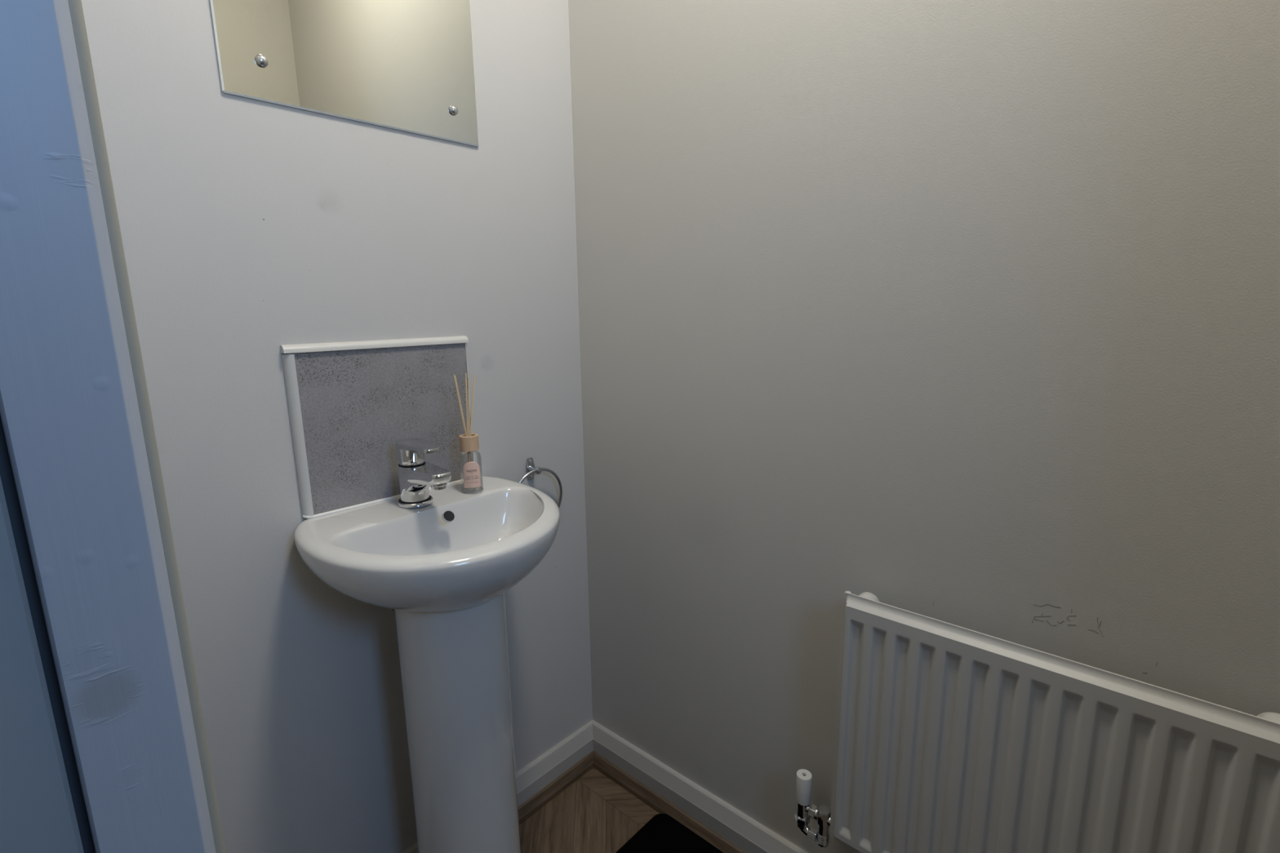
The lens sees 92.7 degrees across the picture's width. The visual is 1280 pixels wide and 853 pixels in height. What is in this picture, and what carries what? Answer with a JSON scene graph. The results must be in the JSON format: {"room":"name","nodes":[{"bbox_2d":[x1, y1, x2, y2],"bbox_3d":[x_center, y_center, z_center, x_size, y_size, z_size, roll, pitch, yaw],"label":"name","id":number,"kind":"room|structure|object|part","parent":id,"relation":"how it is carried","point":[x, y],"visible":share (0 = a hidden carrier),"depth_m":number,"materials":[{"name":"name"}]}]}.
{"room":"bathroom","nodes":[
{"label":"bathroom","id":0,"kind":"room"},
{"bbox_2d":[81,0,592,852],"bbox_3d":[-0.468,-0.276,1.079,0.120,2.400,1.095,9,15,41],"label":"wall","id":1,"kind":"structure","parent":0,"point":[250,228],"depth_m":0.99,"materials":[{"name":"paint"}]},
{"bbox_2d":[209,0,479,146],"bbox_3d":[-0.436,-0.784,0.923,0.012,0.604,0.408,9,15,41],"label":"wall mirror","id":2,"kind":"object","parent":1,"relation":"attached to","point":[406,65],"visible":1,"depth_m":0.96,"materials":[{"name":"silver mirror"}]},
{"bbox_2d":[280,335,475,516],"bbox_3d":[-0.432,-0.012,1.064,0.012,0.274,0.320,9,15,41],"label":"backsplash","id":3,"kind":"structure","parent":1,"relation":"attached to","point":[350,402],"depth_m":1.03,"materials":[{"name":"grey stone"}]},
{"bbox_3d":[-0.534,0.017,0.954,0.012,0.258,0.014,9,15,41],"label":"edge trim","id":4,"kind":"part","parent":3,"relation":"part of","materials":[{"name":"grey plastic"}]},
{"bbox_3d":[-0.434,-0.141,1.039,0.012,0.012,0.319,9,15,41],"label":"edge trim","id":5,"kind":"part","parent":3,"relation":"part of","materials":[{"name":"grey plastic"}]},
{"bbox_3d":[-0.328,-0.030,1.181,0.010,0.261,0.006,9,15,41],"label":"edge trim","id":6,"kind":"part","parent":3,"relation":"part of","materials":[{"name":"grey plastic"}]},
{"bbox_2d":[401,720,593,852],"bbox_3d":[-0.411,0.866,1.239,0.018,0.096,0.892,9,15,41],"label":"baseboard","id":7,"kind":"structure","parent":1,"relation":"attached to","point":[535,776],"depth_m":1.45,"materials":[{"name":"paint"}]},
{"bbox_2d":[518,457,562,508],"bbox_3d":[-0.224,0.148,1.312,0.034,0.162,0.143,9,15,41],"label":"towel ring","id":8,"kind":"object","parent":1,"relation":"attached to","point":[531,469],"visible":0.62,"depth_m":1.31,"materials":[{"name":"silver metal"}]},
{"bbox_3d":[-0.235,0.090,1.311,0.005,0.048,0.021,9,15,41],"label":"mounting plate","id":9,"kind":"part","parent":8,"relation":"part of","materials":[{"name":"silver metal"}]},
{"bbox_3d":[-0.223,0.092,1.300,0.030,0.016,0.016,9,15,41],"label":"post","id":10,"kind":"part","parent":8,"relation":"part of","materials":[{"name":"silver metal"}]},
{"bbox_2d":[517,751,593,825],"bbox_3d":[-0.403,0.903,1.227,0.018,0.027,0.874,9,15,41],"label":"trim","id":11,"kind":"structure","parent":1,"relation":"attached to","point":[562,782],"depth_m":1.44,"materials":[{"name":"brown wood"}]},
{"bbox_2d":[519,768,659,852],"bbox_3d":[-0.420,1.105,0.416,2.940,0.060,2.420,9,15,41],"label":"floor","id":12,"kind":"structure","parent":0,"point":[594,814],"depth_m":1.37,"materials":[{"name":"brown wood"}]},
{"bbox_2d":[293,475,559,852],"bbox_3d":[-0.303,0.532,1.070,0.323,0.812,0.408,9,15,41],"label":"washbasin","id":13,"kind":"object","parent":12,"relation":"on","point":[445,567],"visible":0.97,"depth_m":0.98,"materials":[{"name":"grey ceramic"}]},
{"bbox_2d":[395,437,451,508],"bbox_3d":[-0.361,0.081,1.020,0.132,0.114,0.058,9,15,41],"label":"mixer tap","id":14,"kind":"object","parent":13,"relation":"on","point":[416,475],"visible":1,"depth_m":1.02,"materials":[{"name":"silver metal"}]},
{"bbox_3d":[-0.370,0.040,1.020,0.100,0.034,0.048,9,15,41],"label":"lever handle","id":15,"kind":"part","parent":14,"relation":"part of","materials":[{"name":"silver metal"}]},
{"bbox_3d":[-0.308,0.213,1.008,0.322,0.148,0.408,9,15,41],"label":"basin bowl","id":16,"kind":"part","parent":13,"relation":"part of","materials":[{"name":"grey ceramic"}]},
{"bbox_2d":[453,373,483,493],"bbox_3d":[-0.310,0.012,1.103,0.040,0.216,0.040,-5,12,-18],"label":"reed diffuser","id":17,"kind":"object","parent":13,"relation":"on","point":[471,473],"visible":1,"depth_m":1.10,"materials":[{"name":"clear glass"}]},
{"bbox_2d":[459,450,483,493],"bbox_3d":[-0.309,0.077,1.116,0.040,0.083,0.040,9,15,41],"label":"bottle","id":18,"kind":"object","parent":17,"relation":"attached to","point":[471,473],"depth_m":1.11,"materials":[{"name":"clear glass"}]},
{"bbox_2d":[615,813,723,852],"bbox_3d":[0.038,0.934,1.044,0.442,0.021,0.520,9,15,41],"label":"bath mat","id":19,"kind":"object","parent":12,"relation":"on","point":[662,833],"visible":1,"depth_m":1.29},
{"bbox_2d":[568,0,1279,852],"bbox_3d":[0.476,-0.254,0.890,1.540,2.400,0.120,9,15,41],"label":"wall","id":20,"kind":"structure","parent":0,"point":[964,313],"depth_m":0.89,"materials":[{"name":"paint"}]},
{"bbox_2d":[593,751,746,852],"bbox_3d":[0.398,0.918,1.086,1.402,0.027,0.018,9,15,41],"label":"trim","id":21,"kind":"structure","parent":20,"relation":"attached to","point":[646,795],"depth_m":1.40,"materials":[{"name":"brown wood"}]},
{"bbox_2d":[592,720,807,852],"bbox_3d":[0.403,0.880,1.098,1.420,0.096,0.018,9,15,41],"label":"baseboard","id":22,"kind":"structure","parent":20,"relation":"attached to","point":[734,825],"depth_m":1.34,"materials":[{"name":"paint"}]},
{"bbox_2d":[829,591,1279,852],"bbox_3d":[0.567,0.523,0.843,0.602,0.464,0.064,9,15,41],"label":"radiator","id":23,"kind":"object","parent":20,"relation":"attached to","point":[949,738],"visible":1,"depth_m":0.83,"materials":[{"name":"white metal"}]},
{"bbox_2d":[795,768,831,848],"bbox_3d":[0.312,0.686,1.092,0.072,0.122,0.027,9,15,41],"label":"radiator valve","id":24,"kind":"object","parent":23,"relation":"attached to","point":[821,814],"visible":1,"depth_m":1.09,"materials":[{"name":"grey plastic"}]},
{"bbox_3d":[-0.230,-0.110,0.204,1.420,2.400,0.083,9,15,41],"label":"wall","id":25,"kind":"structure","parent":0,"visible":0},
{"bbox_2d":[0,0,226,852],"bbox_3d":[-0.032,0.088,0.061,0.889,2.060,0.116,9,15,41],"label":"door","id":26,"kind":"structure","parent":25,"relation":"in","point":[104,745],"depth_m":0.31,"materials":[{"name":"paint"}]}
]}

